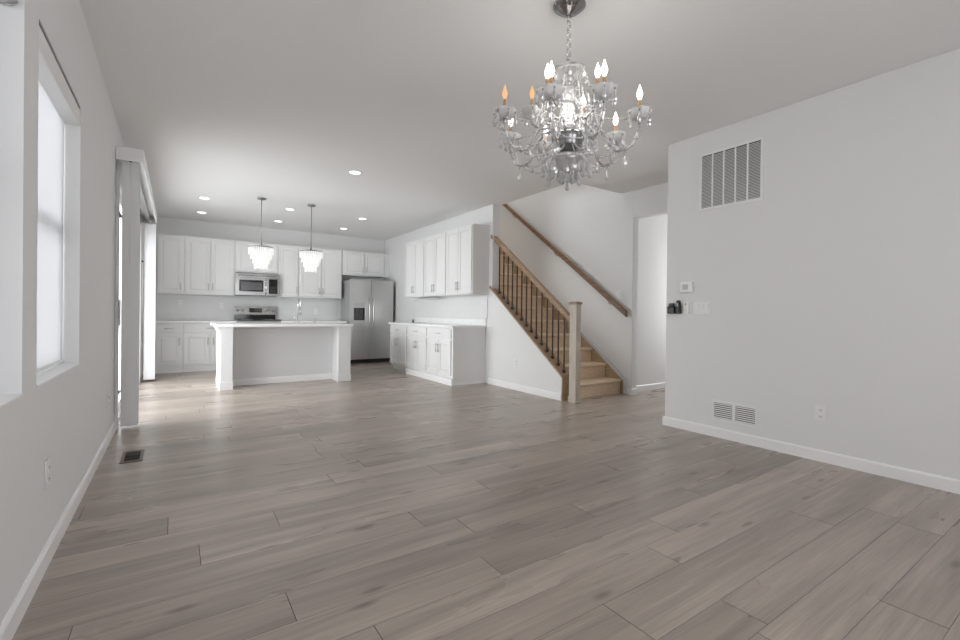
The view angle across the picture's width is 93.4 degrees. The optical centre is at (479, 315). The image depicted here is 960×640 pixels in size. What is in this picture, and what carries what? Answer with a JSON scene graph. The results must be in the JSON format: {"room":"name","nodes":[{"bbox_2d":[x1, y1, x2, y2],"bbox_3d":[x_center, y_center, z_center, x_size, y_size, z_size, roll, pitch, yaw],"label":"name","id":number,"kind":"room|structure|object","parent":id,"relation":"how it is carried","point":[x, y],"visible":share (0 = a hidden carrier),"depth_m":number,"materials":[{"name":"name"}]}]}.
{"room":"empty living room","nodes":[
{"label":"empty living room","id":0,"kind":"room"},
{"bbox_2d":[0,0,144,624],"bbox_3d":[-2.743,-0.346,3.149,0.150,2.740,11.794,0,0,-34],"label":"wall","id":1,"kind":"structure","parent":0,"point":[66,419],"depth_m":1.88,"materials":[{"name":"white paint"}]},
{"bbox_2d":[0,0,17,5],"bbox_3d":[-1.381,-0.433,1.166,0.084,1.404,0.915,0,0,-34],"label":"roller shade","id":2,"kind":"object","parent":1,"relation":"attached to","point":[5,2],"visible":1,"depth_m":1.54,"materials":[{"name":"white fabric"}]},
{"bbox_2d":[0,394,22,407],"bbox_3d":[-1.386,0.281,1.168,0.108,0.007,0.938,0,0,-34],"label":"window sill","id":3,"kind":"structure","parent":1,"relation":"attached to","point":[4,399],"depth_m":1.50,"materials":[{"name":"white paint"}]},
{"bbox_2d":[44,457,49,489],"bbox_3d":[-1.813,0.660,1.898,0.010,0.118,0.075,0,0,-34],"label":"wall outlet","id":4,"kind":"object","parent":1,"relation":"attached to","point":[47,462],"visible":1,"depth_m":1.88,"materials":[{"name":"white plastic"}]},
{"bbox_2d":[36,21,79,373],"bbox_3d":[-2.011,-0.446,2.107,0.099,1.407,0.920,0,0,-34],"label":"window","id":5,"kind":"structure","parent":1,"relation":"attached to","point":[58,105],"depth_m":2.19,"materials":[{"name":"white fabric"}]},
{"bbox_2d":[0,420,115,639],"bbox_3d":[-1.369,1.006,1.237,0.014,0.085,6.760,0,0,-34],"label":"baseboard","id":6,"kind":"structure","parent":1,"relation":"attached to","point":[10,623],"depth_m":1.86,"materials":[{"name":"white paint"}]},
{"bbox_2d":[36,363,79,386],"bbox_3d":[-2.019,0.269,2.110,0.108,0.007,0.928,0,0,-34],"label":"window sill","id":7,"kind":"structure","parent":1,"relation":"attached to","point":[51,373],"depth_m":2.12,"materials":[{"name":"white paint"}]},
{"bbox_2d":[107,393,109,408],"bbox_3d":[-2.974,0.680,3.624,0.010,0.118,0.075,0,0,-34],"label":"wall outlet","id":8,"kind":"object","parent":1,"relation":"attached to","point":[108,394],"visible":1,"depth_m":3.60,"materials":[{"name":"white plastic"}]},
{"bbox_2d":[114,168,141,428],"bbox_3d":[-4.181,-0.167,5.333,0.144,2.330,3.220,0,0,-34],"label":"door","id":9,"kind":"structure","parent":1,"relation":"in","point":[118,185],"depth_m":4.09,"materials":[{"name":"white paint"}]},
{"bbox_2d":[120,160,140,426],"bbox_3d":[-3.167,-0.204,4.099,0.128,2.379,0.208,0,0,-34],"label":"vertical blind","id":10,"kind":"object","parent":1,"relation":"attached to","point":[130,286],"visible":0.95,"depth_m":4.04,"materials":[{"name":"plastic"}]},
{"bbox_2d":[116,146,156,223],"bbox_3d":[-4.068,-1.443,5.448,0.198,0.115,3.490,0,0,-34],"label":"blind valance","id":11,"kind":"object","parent":1,"relation":"attached to","point":[147,206],"visible":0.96,"depth_m":4.96,"materials":[{"name":"white paint"}]},
{"bbox_2d":[142,220,155,379],"bbox_3d":[-4.970,-0.236,6.785,0.168,2.379,0.214,0,0,-34],"label":"vertical blind","id":12,"kind":"object","parent":1,"relation":"attached to","point":[149,261],"visible":1,"depth_m":6.75,"materials":[{"name":"plastic"}]},
{"bbox_2d":[156,216,384,320],"bbox_3d":[-4.038,-0.387,9.306,4.575,2.740,0.130,0,0,-34],"label":"wall","id":13,"kind":"structure","parent":0,"point":[165,225],"depth_m":9.08,"materials":[{"name":"white paint"}]},
{"bbox_2d":[157,234,184,294],"bbox_3d":[-5.485,-0.898,8.028,0.397,1.030,0.364,0,0,-34],"label":"upper cabinet","id":14,"kind":"object","parent":13,"relation":"attached to","point":[170,248],"visible":1,"depth_m":7.91,"materials":[{"name":"white paint"}]},
{"bbox_2d":[184,236,234,295],"bbox_3d":[-4.989,-0.894,8.362,0.792,1.030,0.364,0,0,-34],"label":"upper cabinet","id":15,"kind":"object","parent":13,"relation":"attached to","point":[209,264],"visible":0.99,"depth_m":8.23,"materials":[{"name":"white paint"}]},
{"bbox_2d":[156,294,336,319],"bbox_3d":[-4.497,-0.144,8.915,3.340,0.472,0.011,0,0,-34],"label":"tile backsplash","id":16,"kind":"structure","parent":13,"relation":"attached to","point":[194,307],"depth_m":8.69,"materials":[{"name":"white tile"}]},
{"bbox_2d":[235,241,277,274],"bbox_3d":[-4.346,-1.111,8.792,0.747,0.585,0.364,0,0,-34],"label":"upper cabinet","id":17,"kind":"object","parent":13,"relation":"attached to","point":[243,263],"visible":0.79,"depth_m":8.59,"materials":[{"name":"white paint"}]},
{"bbox_2d":[235,273,278,295],"bbox_3d":[-4.320,-0.594,8.748,0.746,0.412,0.450,0,0,-34],"label":"microwave","id":18,"kind":"object","parent":17,"relation":"attached to","point":[246,284],"visible":0.98,"depth_m":8.60,"materials":[{"name":"grey metal"}]},
{"bbox_2d":[275,245,298,297],"bbox_3d":[-3.877,-0.884,9.110,0.382,1.030,0.364,0,0,-34],"label":"upper cabinet","id":19,"kind":"object","parent":13,"relation":"attached to","point":[288,256],"visible":1,"depth_m":8.99,"materials":[{"name":"white paint"}]},
{"bbox_2d":[298,246,341,298],"bbox_3d":[-3.359,-0.880,9.459,0.862,1.030,0.364,0,0,-34],"label":"upper cabinet","id":20,"kind":"object","parent":13,"relation":"attached to","point":[326,283],"visible":0.86,"depth_m":9.38,"materials":[{"name":"white paint"}]},
{"bbox_2d":[342,250,389,277],"bbox_3d":[-2.549,-1.125,10.000,1.056,0.525,0.364,0,0,-34],"label":"upper cabinet","id":21,"kind":"object","parent":13,"relation":"attached to","point":[354,263],"depth_m":9.86,"materials":[{"name":"white paint"}]},
{"bbox_2d":[384,204,561,393],"bbox_3d":[-0.536,-0.342,8.074,0.139,2.740,5.824,0,0,-34],"label":"wall","id":22,"kind":"structure","parent":0,"point":[403,307],"depth_m":6.89,"materials":[{"name":"white paint"}]},
{"bbox_2d":[405,238,424,297],"bbox_3d":[-1.115,-0.873,8.502,0.349,1.055,0.797,0,0,-34],"label":"upper cabinet","id":23,"kind":"object","parent":22,"relation":"attached to","point":[414,250],"visible":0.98,"depth_m":8.40,"materials":[{"name":"white paint"}]},
{"bbox_2d":[420,297,439,298],"bbox_3d":[-0.910,-0.324,8.219,0.100,0.026,0.600,0,0,-34],"label":"light","id":24,"kind":"object","parent":23,"relation":"attached to","point":[420,297],"visible":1,"depth_m":8.18,"materials":[{"name":"silver metal"}]},
{"bbox_2d":[424,231,449,296],"bbox_3d":[-0.670,-0.865,7.840,0.349,1.055,0.792,0,0,-34],"label":"upper cabinet","id":25,"kind":"object","parent":22,"relation":"attached to","point":[434,245],"visible":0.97,"depth_m":7.73,"materials":[{"name":"white paint"}]},
{"bbox_2d":[414,295,487,318],"bbox_3d":[-0.606,-0.143,8.040,0.011,0.362,2.580,0,0,-34],"label":"tile backsplash","id":26,"kind":"structure","parent":22,"relation":"attached to","point":[473,307],"depth_m":7.81,"materials":[{"name":"white tile"}]},
{"bbox_2d":[446,224,488,295],"bbox_3d":[-0.227,-0.857,7.183,0.349,1.055,0.787,0,0,-34],"label":"upper cabinet","id":27,"kind":"object","parent":22,"relation":"attached to","point":[467,247],"visible":1,"depth_m":6.93,"materials":[{"name":"white paint"}]},
{"bbox_2d":[488,378,560,400],"bbox_3d":[0.566,1.006,6.281,0.014,0.085,1.590,0,0,-34],"label":"baseboard","id":28,"kind":"structure","parent":22,"relation":"attached to","point":[553,395],"depth_m":6.17,"materials":[{"name":"white paint"}]},
{"bbox_2d":[489,235,581,403],"bbox_3d":[0.711,-0.088,6.218,0.171,2.277,1.799,0,0,-34],"label":"stair railing","id":29,"kind":"object","parent":22,"relation":"on","point":[570,379],"visible":1,"depth_m":5.84,"materials":[{"name":"brown wood"}]},
{"bbox_2d":[12,361,959,639],"bbox_3d":[0.388,1.111,5.276,7.760,0.120,11.800,0,0,-34],"label":"floor","id":30,"kind":"structure","parent":0,"point":[386,502],"depth_m":2.26,"materials":[{"name":"grey wood"}]},
{"bbox_2d":[119,449,144,463],"bbox_3d":[-2.530,1.023,3.294,0.130,0.006,0.310,0,0,-34],"label":"floor vent","id":31,"kind":"object","parent":30,"relation":"in","point":[135,455],"visible":1,"depth_m":3.29,"materials":[{"name":"brown metal"}]},
{"bbox_2d":[155,323,182,373],"bbox_3d":[-5.434,0.549,7.911,0.392,0.848,0.644,0,0,-34],"label":"base cabinet","id":32,"kind":"object","parent":30,"relation":"on","point":[168,336],"visible":0.96,"depth_m":7.68,"materials":[{"name":"white paint"}]},
{"bbox_2d":[183,323,216,371],"bbox_3d":[-4.934,0.553,8.247,0.807,0.848,0.644,0,0,-34],"label":"base cabinet","id":33,"kind":"object","parent":30,"relation":"on","point":[199,339],"visible":0.71,"depth_m":7.92,"materials":[{"name":"white paint"}]},
{"bbox_2d":[155,320,236,322],"bbox_3d":[-5.152,0.108,8.099,1.346,0.036,0.613,0,0,-34],"label":"countertop","id":34,"kind":"structure","parent":33,"relation":"on","point":[156,321],"depth_m":8.00,"materials":[{"name":"white stone"}]},
{"bbox_2d":[234,306,280,322],"bbox_3d":[-4.255,0.401,8.642,0.750,1.165,0.677,0,0,-34],"label":"range","id":35,"kind":"object","parent":30,"relation":"on","point":[242,314],"visible":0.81,"depth_m":8.80,"materials":[{"name":"grey metal"}]},
{"bbox_2d":[234,319,280,320],"bbox_3d":[-4.248,0.080,8.635,0.750,0.016,0.572,0,0,-34],"label":"cooktop","id":36,"kind":"object","parent":35,"relation":"in","point":[234,319],"depth_m":8.47,"materials":[{"name":"black glass"}]},
{"bbox_2d":[210,322,352,390],"bbox_3d":[-3.047,0.560,6.972,1.857,0.890,1.080,0,0,-34],"label":"kitchen island","id":37,"kind":"object","parent":30,"relation":"on","point":[253,353],"visible":1,"depth_m":6.78,"materials":[{"name":"white paint"}]},
{"bbox_2d":[210,322,352,326],"bbox_3d":[-3.042,0.136,6.971,1.857,0.038,1.080,0,0,-34],"label":"island countertop","id":38,"kind":"structure","parent":37,"relation":"on","point":[253,324],"depth_m":6.62,"materials":[{"name":"white stone"}]},
{"bbox_2d":[294,298,301,322],"bbox_3d":[-2.981,-0.085,7.419,0.090,0.398,0.215,0,0,-34],"label":"kitchen faucet","id":39,"kind":"object","parent":38,"relation":"on","point":[299,311],"visible":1,"depth_m":7.47,"materials":[{"name":"silver metal"}]},
{"bbox_2d":[341,279,393,363],"bbox_3d":[-2.441,0.122,9.806,0.940,1.755,0.726,0,0,-34],"label":"refrigerator","id":40,"kind":"object","parent":30,"relation":"on","point":[367,305],"visible":0.94,"depth_m":9.54,"materials":[{"name":"grey metal"}]},
{"bbox_2d":[390,324,407,370],"bbox_3d":[-1.281,0.594,8.480,0.629,0.848,0.767,0,0,-34],"label":"base cabinet","id":41,"kind":"object","parent":30,"relation":"on","point":[398,336],"visible":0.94,"depth_m":8.30,"materials":[{"name":"white paint"}]},
{"bbox_2d":[407,325,427,372],"bbox_3d":[-0.854,0.602,7.845,0.629,0.848,0.757,0,0,-34],"label":"base cabinet","id":42,"kind":"object","parent":30,"relation":"on","point":[417,336],"visible":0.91,"depth_m":7.64,"materials":[{"name":"white paint"}]},
{"bbox_2d":[405,368,484,385],"bbox_3d":[-0.622,0.982,7.497,0.596,0.095,1.605,0,0,-34],"label":"board","id":43,"kind":"object","parent":30,"relation":"on","point":[432,377],"visible":1,"depth_m":7.11,"materials":[{"name":"white paint"}]},
{"bbox_2d":[427,327,484,383],"bbox_3d":[-0.411,0.609,7.187,0.629,0.848,0.824,0,0,-34],"label":"base cabinet","id":44,"kind":"object","parent":30,"relation":"on","point":[439,340],"depth_m":6.89,"materials":[{"name":"white paint"}]},
{"bbox_2d":[389,322,485,327],"bbox_3d":[-0.824,0.158,7.821,0.612,0.036,2.405,0,0,-34],"label":"countertop","id":45,"kind":"structure","parent":44,"relation":"on","point":[441,325],"depth_m":7.34,"materials":[{"name":"white stone"}]},
{"bbox_2d":[417,317,486,325],"bbox_3d":[-0.578,0.092,7.986,0.020,0.098,2.405,0,0,-34],"label":"backsplash","id":46,"kind":"structure","parent":45,"relation":"on","point":[419,319],"depth_m":7.79,"materials":[{"name":"white stone"}]},
{"bbox_2d":[500,248,626,397],"bbox_3d":[0.395,-0.420,7.670,0.950,2.921,4.375,0,0,-34],"label":"staircase","id":47,"kind":"structure","parent":30,"relation":"on","point":[599,376],"depth_m":6.62,"materials":[{"name":"beige carpet"}]},
{"bbox_3d":[-3.200,0.568,9.414,0.617,0.848,0.644,0,0,-34],"label":"base cabinet","id":48,"kind":"object","parent":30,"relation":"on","visible":0},
{"bbox_2d":[281,320,346,322],"bbox_3d":[-3.444,0.122,9.248,1.267,0.036,0.613,0,0,-34],"label":"countertop","id":49,"kind":"structure","parent":48,"relation":"on","point":[281,320],"depth_m":9.19,"materials":[{"name":"white stone"}]},
{"bbox_2d":[79,0,959,239],"bbox_3d":[0.426,-1.749,5.264,7.750,0.120,11.794,0,0,-34],"label":"ceiling","id":50,"kind":"structure","parent":0,"point":[232,103],"depth_m":3.25,"materials":[{"name":"white paint"}]},
{"bbox_2d":[248,197,273,268],"bbox_3d":[-3.228,-1.214,6.679,0.348,1.045,0.348,0,0,-34],"label":"pendant light","id":51,"kind":"object","parent":50,"relation":"hanging from","point":[258,253],"visible":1,"depth_m":6.61,"materials":[{"name":"glass"}]},
{"bbox_2d":[299,204,322,271],"bbox_3d":[-2.642,-1.209,7.079,0.348,1.045,0.348,0,0,-34],"label":"pendant light","id":52,"kind":"object","parent":50,"relation":"hanging from","point":[311,261],"visible":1,"depth_m":7.00,"materials":[{"name":"glass"}]},
{"bbox_2d":[347,170,361,174],"bbox_3d":[-1.492,-1.708,5.400,0.176,0.007,0.176,0,0,-34],"label":"recessed light","id":53,"kind":"object","parent":50,"relation":"in","point":[354,172],"visible":1,"depth_m":5.39,"materials":[{"name":"white plastic"}]},
{"bbox_2d":[492,0,651,190],"bbox_3d":[0.484,-1.177,2.446,0.838,0.998,0.808,0,0,-34],"label":"chandelier","id":54,"kind":"object","parent":50,"relation":"hanging from","point":[566,139],"visible":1,"depth_m":2.38,"materials":[{"name":"clear glass"}]},
{"bbox_2d":[500,182,667,388],"bbox_3d":[2.220,-1.531,5.928,0.115,5.200,10.610,0,0,-34],"label":"wall","id":55,"kind":"structure","parent":0,"point":[597,229],"depth_m":6.64,"materials":[{"name":"white paint"}]},
{"bbox_2d":[503,203,626,316],"bbox_3d":[1.058,-1.265,7.465,0.091,2.534,3.370,0,0,-34],"label":"wall handrail","id":56,"kind":"object","parent":55,"relation":"attached to","point":[550,245],"visible":0.85,"depth_m":6.91,"materials":[{"name":"brown wood"}]},
{"bbox_2d":[615,291,621,298],"bbox_3d":[1.915,-0.286,6.250,0.012,0.116,0.118,0,0,-34],"label":"light switch","id":57,"kind":"object","parent":55,"relation":"attached to","point":[618,294],"visible":1,"depth_m":6.25,"materials":[{"name":"white plastic"}]},
{"bbox_2d":[631,388,637,394],"bbox_3d":[2.076,1.024,6.097,0.129,0.085,0.014,0,0,-34],"label":"baseboard","id":58,"kind":"structure","parent":55,"relation":"attached to","point":[634,391],"depth_m":6.09,"materials":[{"name":"white paint"}]},
{"bbox_2d":[637,214,667,384],"bbox_3d":[2.841,-0.298,6.846,1.957,2.740,0.126,0,0,-34],"label":"wall","id":59,"kind":"structure","parent":0,"point":[652,235],"depth_m":6.53,"materials":[{"name":"white paint"}]},
{"bbox_2d":[637,382,664,391],"bbox_3d":[2.803,1.029,6.751,1.807,0.085,0.014,0,0,-34],"label":"baseboard","id":60,"kind":"structure","parent":59,"relation":"attached to","point":[653,386],"depth_m":6.51,"materials":[{"name":"white paint"}]},
{"bbox_2d":[665,48,959,479],"bbox_3d":[3.078,-0.278,2.702,0.139,2.740,4.274,0,0,-34],"label":"wall","id":61,"kind":"structure","parent":0,"point":[838,289],"depth_m":3.29,"materials":[{"name":"white paint"}]},
{"bbox_2d":[667,303,675,313],"bbox_3d":[1.849,-0.069,4.368,0.035,0.100,0.076,0,0,-34],"label":"wall holder","id":62,"kind":"object","parent":61,"relation":"attached to","point":[671,309],"visible":1,"depth_m":4.35,"materials":[{"name":"black plastic"}]},
{"bbox_2d":[676,300,681,313],"bbox_3d":[1.889,-0.083,4.305,0.038,0.129,0.046,0,0,-34],"label":"wall holder","id":63,"kind":"object","parent":61,"relation":"attached to","point":[678,302],"visible":1,"depth_m":4.29,"materials":[{"name":"black plastic"}]},
{"bbox_2d":[680,282,692,292],"bbox_3d":[1.939,-0.265,4.245,0.026,0.100,0.120,0,0,-34],"label":"thermostat","id":64,"kind":"object","parent":61,"relation":"attached to","point":[685,287],"visible":1,"depth_m":4.23,"materials":[{"name":"white plastic"}]},
{"bbox_2d":[683,302,691,314],"bbox_3d":[1.942,-0.070,4.243,0.022,0.120,0.080,0,0,-34],"label":"light switch","id":65,"kind":"object","parent":61,"relation":"attached to","point":[687,306],"visible":1,"depth_m":4.23,"materials":[{"name":"white plastic"}]},
{"bbox_2d":[694,302,710,314],"bbox_3d":[2.026,-0.069,4.126,0.012,0.116,0.162,0,0,-34],"label":"light switch","id":66,"kind":"object","parent":61,"relation":"attached to","point":[704,308],"visible":1,"depth_m":4.12,"materials":[{"name":"white plastic"}]},
{"bbox_2d":[699,136,763,211],"bbox_3d":[2.168,-1.214,3.931,0.010,0.520,0.548,0,0,-34],"label":"air vent","id":67,"kind":"object","parent":61,"relation":"in","point":[729,176],"visible":1,"depth_m":3.91,"materials":[{"name":"white plastic"}]},
{"bbox_2d":[711,400,757,427],"bbox_3d":[2.180,0.839,3.887,0.010,0.175,0.385,0,0,-34],"label":"air vent","id":68,"kind":"object","parent":61,"relation":"in","point":[745,415],"visible":1,"depth_m":3.88,"materials":[{"name":"white plastic"}]},
{"bbox_2d":[662,416,959,493],"bbox_3d":[2.992,1.049,2.675,0.014,0.085,4.278,0,0,-34],"label":"baseboard","id":69,"kind":"structure","parent":61,"relation":"attached to","point":[934,481],"depth_m":3.31,"materials":[{"name":"white paint"}]},
{"bbox_2d":[815,404,826,421],"bbox_3d":[2.533,0.725,3.364,0.010,0.118,0.075,0,0,-34],"label":"wall outlet","id":70,"kind":"object","parent":61,"relation":"attached to","point":[820,410],"visible":1,"depth_m":3.36,"materials":[{"name":"white plastic"}]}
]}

